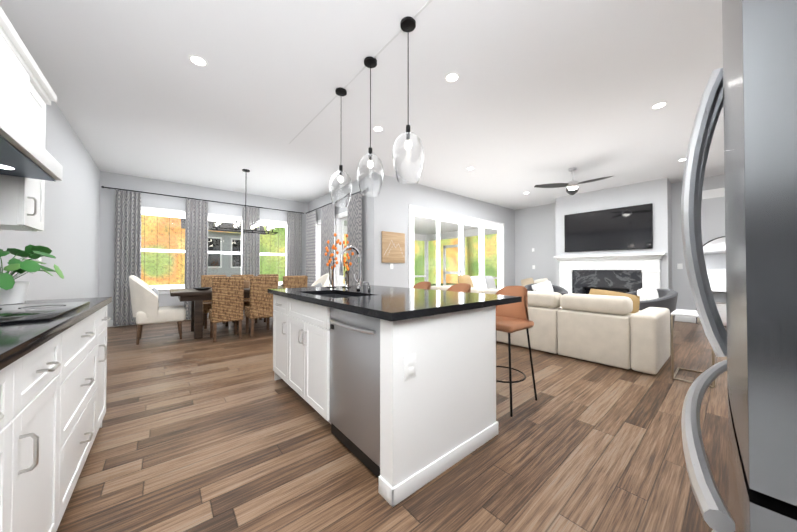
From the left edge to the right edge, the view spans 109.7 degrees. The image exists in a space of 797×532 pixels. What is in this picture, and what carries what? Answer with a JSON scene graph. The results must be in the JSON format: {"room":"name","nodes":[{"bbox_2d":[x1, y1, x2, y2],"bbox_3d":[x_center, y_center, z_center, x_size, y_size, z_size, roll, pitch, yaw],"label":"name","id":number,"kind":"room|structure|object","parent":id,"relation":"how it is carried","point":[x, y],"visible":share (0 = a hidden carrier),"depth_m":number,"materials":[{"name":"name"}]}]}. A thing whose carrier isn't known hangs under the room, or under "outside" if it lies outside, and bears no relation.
{"room":"open-plan kitchen","nodes":[
{"label":"open-plan kitchen","id":0,"kind":"room"},
{"bbox_2d":[347,192,361,285],"bbox_3d":[-0.922,-0.178,5.877,0.070,2.714,0.580,1,-1,-40],"label":"curtain","id":1,"kind":"object","parent":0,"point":[354,224],"visible":0.44,"depth_m":5.85,"materials":[{"name":"grey fabric"}]},
{"bbox_2d":[0,0,723,209],"bbox_3d":[1.694,-1.917,3.984,10.030,0.104,12.250,1,-1,-40],"label":"ceiling","id":2,"kind":"structure","parent":0,"point":[539,92],"depth_m":2.96,"materials":[{"name":"white paint"}]},
{"bbox_2d":[188,54,207,66],"bbox_3d":[-1.842,-1.885,2.580,0.154,0.004,0.154,0,-1,5],"label":"recessed light","id":3,"kind":"object","parent":2,"relation":"in","point":[197,60],"depth_m":2.57,"materials":[{"name":"white plastic"}]},
{"bbox_2d":[210,169,277,234],"bbox_3d":[-2.946,-1.258,5.414,1.116,1.188,0.394,1,-1,-40],"label":"dining chandelier","id":4,"kind":"object","parent":2,"relation":"hanging from","point":[236,224],"visible":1,"depth_m":5.38,"materials":[{"name":"white glass"}]},
{"bbox_2d":[329,87,351,206],"bbox_3d":[-0.617,-1.264,3.008,0.246,1.235,0.246,1,-1,-40],"label":"pendant light","id":5,"kind":"object","parent":2,"relation":"hanging from","point":[340,185],"visible":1,"depth_m":2.92,"materials":[{"name":"clear glass"}]},
{"bbox_2d":[357,56,383,196],"bbox_3d":[-0.258,-1.269,2.578,0.246,1.235,0.246,1,-1,-40],"label":"pendant light","id":6,"kind":"object","parent":2,"relation":"hanging from","point":[370,172],"visible":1,"depth_m":2.49,"materials":[{"name":"clear glass"}]},
{"bbox_2d":[372,126,383,131],"bbox_3d":[-0.280,-1.869,3.830,0.154,0.004,0.154,-1,-1,41],"label":"recessed light","id":7,"kind":"object","parent":2,"relation":"in","point":[376,128],"depth_m":3.81,"materials":[{"name":"white"}]},
{"bbox_2d":[392,16,423,183],"bbox_3d":[0.075,-1.274,2.178,0.246,1.235,0.246,1,-1,-40],"label":"pendant light","id":8,"kind":"object","parent":2,"relation":"hanging from","point":[408,154],"visible":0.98,"depth_m":2.09,"materials":[{"name":"clear glass"}]},
{"bbox_2d":[444,72,459,82],"bbox_3d":[0.536,-1.882,2.804,0.154,0.004,0.154,0,-1,23],"label":"recessed light","id":9,"kind":"object","parent":2,"relation":"in","point":[451,77],"depth_m":2.80,"materials":[{"name":"white plastic"}]},
{"bbox_2d":[534,167,614,194],"bbox_3d":[3.431,-1.653,5.289,1.265,0.400,1.207,1,-1,-40],"label":"ceiling fan","id":10,"kind":"object","parent":2,"relation":"hanging from","point":[572,186],"visible":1,"depth_m":5.29,"materials":[{"name":"silver metal"}]},
{"bbox_2d":[650,102,667,109],"bbox_3d":[3.050,-1.876,3.285,0.154,0.004,0.154,-1,-1,41],"label":"recessed light","id":11,"kind":"object","parent":2,"relation":"in","point":[659,105],"depth_m":3.28,"materials":[{"name":"white"}]},
{"bbox_2d":[0,101,724,319],"bbox_3d":[1.694,-0.345,3.965,9.930,3.050,12.150,1,-1,-40],"label":"wall","id":12,"kind":"structure","parent":0,"point":[76,236],"depth_m":5.87,"materials":[{"name":"grey paint"}]},
{"bbox_2d":[0,22,35,165],"bbox_3d":[-1.972,-0.865,1.145,0.370,0.520,0.892,1,-1,-40],"label":"upper cabinet","id":13,"kind":"object","parent":12,"relation":"attached to","point":[30,164],"depth_m":1.39,"materials":[{"name":"white wood"}]},
{"bbox_2d":[0,78,51,231],"bbox_3d":[-2.377,-0.673,1.619,0.358,0.891,0.350,1,-1,-40],"label":"upper cabinet","id":14,"kind":"object","parent":12,"relation":"attached to","point":[22,186],"depth_m":1.59,"materials":[{"name":"white wood"}]},
{"bbox_2d":[141,206,185,293],"bbox_3d":[-5.084,-0.319,6.095,1.130,1.840,0.200,1,-1,-40],"label":"dining room window","id":15,"kind":"structure","parent":12,"relation":"in","point":[162,289],"depth_m":6.08,"materials":[{"name":"white"}]},
{"bbox_2d":[107,313,243,326],"bbox_3d":[-4.194,1.150,6.743,4.100,0.130,0.016,1,-1,-40],"label":"baseboard","id":16,"kind":"structure","parent":12,"relation":"attached to","point":[109,323],"depth_m":5.53,"materials":[{"name":"white wood"}]},
{"bbox_2d":[101,186,303,213],"bbox_3d":[-4.214,-1.506,6.689,3.962,0.044,0.121,1,-1,-40],"label":"curtain rod","id":17,"kind":"object","parent":12,"relation":"attached to","point":[213,201],"depth_m":6.27,"materials":[{"name":"black metal"}]},
{"bbox_2d":[113,188,141,325],"bbox_3d":[-5.419,-0.182,5.619,0.400,2.715,0.070,1,-1,-40],"label":"curtain","id":18,"kind":"object","parent":17,"relation":"hanging from","point":[127,255],"visible":0.9,"depth_m":5.60,"materials":[{"name":"grey fabric"}]},
{"bbox_2d":[184,197,208,319],"bbox_3d":[-4.558,-0.173,6.336,0.440,2.715,0.070,1,-1,-40],"label":"curtain","id":19,"kind":"object","parent":17,"relation":"hanging from","point":[196,242],"visible":0.79,"depth_m":6.32,"materials":[{"name":"grey fabric"}]},
{"bbox_2d":[242,204,259,313],"bbox_3d":[-3.705,-0.164,7.046,0.420,2.715,0.070,1,-1,-40],"label":"curtain","id":20,"kind":"object","parent":17,"relation":"hanging from","point":[250,253],"visible":0.62,"depth_m":7.04,"materials":[{"name":"grey fabric"}]},
{"bbox_2d":[287,211,301,275],"bbox_3d":[-2.875,-0.156,7.738,0.420,2.715,0.070,1,-1,-40],"label":"curtain","id":21,"kind":"object","parent":17,"relation":"hanging from","point":[294,243],"visible":0.6,"depth_m":7.75,"materials":[{"name":"grey fabric"}]},
{"bbox_2d":[306,209,316,285],"bbox_3d":[-2.375,-0.157,7.621,0.070,2.714,0.640,1,-1,-40],"label":"curtain","id":22,"kind":"object","parent":17,"relation":"hanging from","point":[311,270],"visible":0.71,"depth_m":7.58,"materials":[{"name":"grey fabric"}]},
{"bbox_2d":[321,203,334,285],"bbox_3d":[-1.728,-0.166,6.845,0.070,2.714,0.740,1,-1,-40],"label":"curtain","id":23,"kind":"object","parent":17,"relation":"hanging from","point":[327,222],"visible":0.62,"depth_m":6.82,"materials":[{"name":"grey fabric"}]},
{"bbox_2d":[208,213,241,274],"bbox_3d":[-4.239,-0.310,6.799,1.130,1.840,0.200,1,-1,-40],"label":"dining room window","id":24,"kind":"structure","parent":12,"relation":"in","point":[226,218],"depth_m":6.84,"materials":[{"name":"white"}]},
{"bbox_2d":[260,219,286,284],"bbox_3d":[-3.394,-0.301,7.503,1.130,1.840,0.200,1,-1,-40],"label":"dining room window","id":25,"kind":"structure","parent":12,"relation":"in","point":[281,224],"depth_m":7.61,"materials":[{"name":"white"}]},
{"bbox_2d":[316,220,320,278],"bbox_3d":[-1.872,-0.304,7.254,0.200,1.840,1.080,1,-1,-40],"label":"nook window","id":26,"kind":"structure","parent":12,"relation":"in","point":[318,243],"depth_m":7.56,"materials":[{"name":"white"}]},
{"bbox_2d":[335,211,347,285],"bbox_3d":[-1.136,-0.315,6.370,0.200,1.840,1.080,1,-1,-40],"label":"nook window","id":27,"kind":"structure","parent":12,"relation":"in","point":[340,232],"depth_m":6.68,"materials":[{"name":"white"}]},
{"bbox_2d":[382,231,404,262],"bbox_3d":[-0.100,-0.382,5.798,0.600,0.630,0.033,1,-1,-40],"label":"art panel","id":28,"kind":"object","parent":12,"relation":"attached to","point":[393,247],"visible":1,"depth_m":5.78,"materials":[{"name":"brown wood"}]},
{"bbox_2d":[408,205,504,288],"bbox_3d":[1.676,-0.048,7.381,3.920,2.540,0.172,1,-1,-40],"label":"door","id":29,"kind":"structure","parent":12,"relation":"in","point":[447,217],"depth_m":7.26,"materials":[{"name":"white wood"}]},
{"bbox_2d":[390,248,682,268],"bbox_3d":[3.002,-0.256,5.931,5.099,0.640,3.799,1,-1,-40],"label":"switch plates","id":30,"kind":"object","parent":12,"relation":"attached to","point":[679,266],"visible":1,"depth_m":6.13,"materials":[{"name":"white plastic"}]},
{"bbox_2d":[564,203,652,251],"bbox_3d":[4.895,-0.851,6.670,0.048,0.970,1.720,1,-1,-40],"label":"television","id":31,"kind":"object","parent":12,"relation":"attached to","point":[626,228],"depth_m":6.56,"materials":[{"name":"black"}]},
{"bbox_2d":[674,315,695,322],"bbox_3d":[7.624,1.120,4.338,0.016,0.130,4.860,1,-1,-40],"label":"baseboard","id":32,"kind":"structure","parent":12,"relation":"attached to","point":[677,318],"depth_m":6.05,"materials":[{"name":"white wood"}]},
{"bbox_2d":[702,188,724,198],"bbox_3d":[6.468,-1.488,5.762,0.010,0.180,0.320,1,-1,-40],"label":"air vent","id":33,"kind":"object","parent":12,"relation":"in","point":[713,193],"visible":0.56,"depth_m":5.76,"materials":[{"name":"white metal"}]},
{"bbox_2d":[57,315,741,531],"bbox_3d":[1.694,1.205,3.946,10.030,0.050,12.250,1,-1,-40],"label":"floor","id":34,"kind":"structure","parent":0,"point":[226,432],"depth_m":1.72,"materials":[{"name":"brown wood"}]},
{"bbox_2d":[0,353,31,531],"bbox_3d":[-1.182,0.691,0.403,0.657,0.890,0.518,1,-1,-40],"label":"base cabinet","id":35,"kind":"object","parent":34,"relation":"on","point":[16,382],"depth_m":0.79,"materials":[{"name":"white wood"}]},
{"bbox_2d":[28,333,67,531],"bbox_3d":[-1.439,0.695,0.712,0.657,0.890,0.518,1,-1,-40],"label":"base cabinet","id":36,"kind":"object","parent":34,"relation":"on","point":[53,367],"depth_m":1.03,"materials":[{"name":"white wood"}]},
{"bbox_2d":[0,297,111,372],"bbox_3d":[-1.176,0.227,0.415,0.675,0.040,3.760,1,-1,-40],"label":"countertop","id":37,"kind":"structure","parent":36,"relation":"on","point":[18,339],"depth_m":0.96,"materials":[{"name":"black stone"}]},
{"bbox_2d":[0,244,63,304],"bbox_3d":[-2.304,0.040,1.647,0.445,0.363,0.453,1,-1,-40],"label":"pothos plant","id":38,"kind":"object","parent":37,"relation":"on","point":[12,291],"visible":1,"depth_m":1.65,"materials":[{"name":"green plant"}]},
{"bbox_2d":[0,301,87,320],"bbox_3d":[-1.836,0.213,1.251,0.520,0.008,0.770,1,-1,-40],"label":"cooktop","id":39,"kind":"object","parent":37,"relation":"in","point":[35,310],"depth_m":1.32,"materials":[{"name":"black glass"}]},
{"bbox_2d":[64,309,103,511],"bbox_3d":[-1.861,0.701,1.218,0.657,0.890,0.916,1,-1,-40],"label":"base cabinet","id":40,"kind":"object","parent":34,"relation":"on","point":[86,339],"depth_m":1.45,"materials":[{"name":"white wood"}]},
{"bbox_2d":[100,305,110,427],"bbox_3d":[-2.245,0.707,1.679,0.657,0.890,0.400,1,-1,-40],"label":"base cabinet","id":41,"kind":"object","parent":34,"relation":"on","point":[105,306],"depth_m":1.98,"materials":[{"name":"white wood"}]},
{"bbox_2d":[129,275,185,344],"bbox_3d":[-3.910,0.668,4.562,0.701,1.041,0.708,1,-1,-40],"label":"chair","id":42,"kind":"object","parent":34,"relation":"on","point":[146,309],"visible":1,"depth_m":4.27,"materials":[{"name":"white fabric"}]},
{"bbox_2d":[201,275,227,328],"bbox_3d":[-3.686,0.691,5.638,0.436,1.020,0.508,1,-1,-40],"label":"woven chair","id":43,"kind":"object","parent":34,"relation":"on","point":[206,280],"visible":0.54,"depth_m":5.63,"materials":[{"name":"brown wicker"}]},
{"bbox_2d":[209,276,243,341],"bbox_3d":[-2.836,0.678,4.618,0.436,1.020,0.508,1,-1,-40],"label":"woven chair","id":44,"kind":"object","parent":34,"relation":"on","point":[227,298],"visible":1,"depth_m":4.45,"materials":[{"name":"brown wicker"}]},
{"bbox_2d":[170,285,315,338],"bbox_3d":[-2.900,0.811,5.427,2.360,0.775,1.000,1,-1,-40],"label":"dining table","id":45,"kind":"object","parent":34,"relation":"on","point":[195,297],"visible":0.46,"depth_m":4.59,"materials":[{"name":"brown wood"}]},
{"bbox_2d":[193,287,211,289],"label":"decor","id":46,"kind":"object","parent":45,"relation":"on","point":[202,288],"depth_m":4.73,"materials":[{"name":"black ceramic"}]},
{"bbox_2d":[244,281,249,287],"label":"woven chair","id":47,"kind":"object","parent":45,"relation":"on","point":[246,284],"depth_m":5.36,"materials":[{"name":"brown wicker"}]},
{"bbox_2d":[231,274,256,324],"bbox_3d":[-3.279,0.695,5.977,0.436,1.020,0.508,1,-1,-40],"label":"woven chair","id":48,"kind":"object","parent":34,"relation":"on","point":[246,278],"visible":0.17,"depth_m":6.08,"materials":[{"name":"brown wicker"}]},
{"bbox_2d":[244,276,277,336],"bbox_3d":[-2.429,0.682,4.957,0.436,1.020,0.508,1,-1,-40],"label":"woven chair","id":49,"kind":"object","parent":34,"relation":"on","point":[261,302],"visible":0.85,"depth_m":4.76,"materials":[{"name":"brown wicker"}]},
{"bbox_2d":[258,274,278,321],"bbox_3d":[-2.872,0.699,6.316,0.436,1.020,0.508,1,-1,-40],"label":"woven chair","id":50,"kind":"object","parent":34,"relation":"on","point":[278,284],"visible":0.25,"depth_m":6.43,"materials":[{"name":"brown wicker"}]},
{"bbox_2d":[283,275,307,287],"bbox_3d":[-2.022,0.687,5.296,0.436,1.020,0.508,1,-1,-40],"label":"woven chair","id":51,"kind":"object","parent":34,"relation":"on","point":[298,281],"visible":0.1,"depth_m":5.10,"materials":[{"name":"brown wicker"}]},
{"bbox_2d":[311,273,328,286],"bbox_3d":[-1.855,0.690,6.300,0.701,1.041,0.708,1,-1,-40],"label":"chair","id":52,"kind":"object","parent":34,"relation":"on","point":[322,281],"visible":0.29,"depth_m":6.52,"materials":[{"name":"white fabric"}]},
{"bbox_2d":[273,294,498,506],"bbox_3d":[-0.321,0.716,2.391,0.968,0.891,1.994,1,-1,-40],"label":"kitchen island","id":53,"kind":"object","parent":34,"relation":"on","point":[395,387],"depth_m":1.63,"materials":[{"name":"white painted wood"},{"name":"black granite"},{"name":"brushed nickel"}]},
{"bbox_2d":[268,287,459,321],"bbox_3d":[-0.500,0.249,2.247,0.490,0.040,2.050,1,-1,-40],"label":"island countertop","id":54,"kind":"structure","parent":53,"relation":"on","point":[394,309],"depth_m":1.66,"materials":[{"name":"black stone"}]},
{"bbox_2d":[324,286,521,309],"bbox_3d":[-0.023,0.254,2.644,0.750,0.040,2.050,1,-1,-40],"label":"island countertop","id":55,"kind":"structure","parent":53,"relation":"on","point":[467,301],"depth_m":2.17,"materials":[{"name":"black stone"}]},
{"bbox_2d":[325,233,353,287],"bbox_3d":[-0.677,-0.064,3.187,0.274,0.609,0.278,1,-1,-40],"label":"vase","id":56,"kind":"object","parent":55,"relation":"on","point":[331,275],"visible":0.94,"depth_m":3.16,"materials":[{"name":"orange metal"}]},
{"bbox_2d":[412,281,430,288],"bbox_3d":[0.169,0.684,3.378,0.490,0.981,0.418,1,-1,-40],"label":"stool","id":57,"kind":"object","parent":34,"relation":"on","point":[423,285],"visible":0.06,"depth_m":3.55,"materials":[{"name":"brown leather"}]},
{"bbox_2d":[447,283,470,292],"bbox_3d":[0.540,0.678,2.933,0.490,0.981,0.418,1,-1,-40],"label":"stool","id":58,"kind":"object","parent":34,"relation":"on","point":[462,287],"visible":0.17,"depth_m":3.10,"materials":[{"name":"brown leather"}]},
{"bbox_2d":[496,286,536,416],"bbox_3d":[0.924,0.673,2.472,0.490,0.981,0.418,1,-1,-40],"label":"stool","id":59,"kind":"object","parent":34,"relation":"on","point":[512,317],"visible":0.62,"depth_m":2.43,"materials":[{"name":"brown leather"}]},
{"bbox_2d":[521,278,547,286],"bbox_3d":[3.990,0.788,8.280,0.480,0.890,0.868,1,-1,-40],"label":"storage bench","id":60,"kind":"object","parent":34,"relation":"on","point":[527,281],"visible":0.31,"depth_m":8.34,"materials":[{"name":"fabric"}]},
{"bbox_2d":[553,253,666,293],"bbox_3d":[4.831,0.475,6.600,0.217,1.475,2.140,1,-1,-40],"label":"fireplace mantel","id":61,"kind":"object","parent":34,"relation":"on","point":[621,273],"visible":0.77,"depth_m":6.53,"materials":[{"name":"white painted wood"},{"name":"dark marble"}]},
{"bbox_2d":[671,309,716,387],"bbox_3d":[3.100,0.822,2.942,0.480,0.692,0.300,1,-1,-40],"label":"side table","id":62,"kind":"object","parent":34,"relation":"on","point":[684,312],"visible":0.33,"depth_m":2.90,"materials":[{"name":"beige metal"}]},
{"bbox_2d":[696,236,726,326],"bbox_3d":[6.553,0.300,5.525,0.137,1.820,0.959,1,-1,-40],"label":"arched mirror","id":63,"kind":"object","parent":34,"relation":"on","point":[714,250],"visible":0.25,"depth_m":5.67,"materials":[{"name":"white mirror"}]},
{"bbox_2d":[681,0,796,531],"bbox_3d":[0.887,0.245,0.270,0.910,1.780,0.856,1,-1,-40],"label":"fridge","id":64,"kind":"object","parent":34,"relation":"on","point":[755,99],"visible":1,"depth_m":0.25,"materials":[{"name":"grey metal"}]},
{"bbox_3d":[3.374,1.196,5.703,2.900,0.012,2.800,1,-1,-40],"label":"area rug","id":65,"kind":"object","parent":34,"relation":"on","visible":0},
{"bbox_2d":[524,281,567,294],"bbox_3d":[3.361,0.777,6.460,0.927,0.852,0.952,1,-1,-40],"label":"armchair","id":66,"kind":"object","parent":65,"relation":"on","point":[548,286],"visible":0.31,"depth_m":6.53,"materials":[{"name":"grey fabric"}]},
{"bbox_2d":[430,275,670,374],"bbox_3d":[2.315,0.672,4.798,1.834,1.008,3.354,1,-1,-40],"label":"sectional sofa","id":67,"kind":"object","parent":65,"relation":"on","point":[614,329],"visible":0.67,"depth_m":3.41,"materials":[{"name":"fabric"}]},
{"bbox_2d":[627,286,677,332],"bbox_3d":[4.240,0.758,4.919,0.947,0.852,0.947,1,-1,-40],"label":"armchair","id":68,"kind":"object","parent":65,"relation":"on","point":[651,296],"visible":0.29,"depth_m":4.56,"materials":[{"name":"grey fabric"}]},
{"label":"outside","id":69,"kind":"structure","parent":0,"visible":0},
{"bbox_2d":[141,215,496,284],"bbox_3d":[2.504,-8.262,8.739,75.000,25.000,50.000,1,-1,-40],"label":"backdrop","id":70,"kind":"structure","parent":69,"point":[269,248],"depth_m":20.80,"materials":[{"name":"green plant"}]},
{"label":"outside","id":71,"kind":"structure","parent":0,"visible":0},
{"bbox_2d":[343,216,496,284],"bbox_3d":[0.401,-0.065,9.210,5.760,2.860,4.230,1,-1,-40],"label":"porch","id":72,"kind":"object","parent":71,"point":[443,231],"depth_m":10.65,"materials":[{"name":"white"}]},
{"bbox_2d":[431,283,496,288],"bbox_3d":[-5.097,1.871,15.396,40.000,0.100,13.850,1,-1,-40],"label":"lawn","id":73,"kind":"structure","parent":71,"point":[448,284],"depth_m":30.39,"materials":[{"name":"green plant"}]},
{"bbox_2d":[181,218,265,275],"bbox_3d":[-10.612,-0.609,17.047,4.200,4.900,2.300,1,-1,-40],"label":"house","id":74,"kind":"structure","parent":73,"relation":"on","point":[224,262],"depth_m":16.34,"materials":[{"name":"grey"}]}
]}

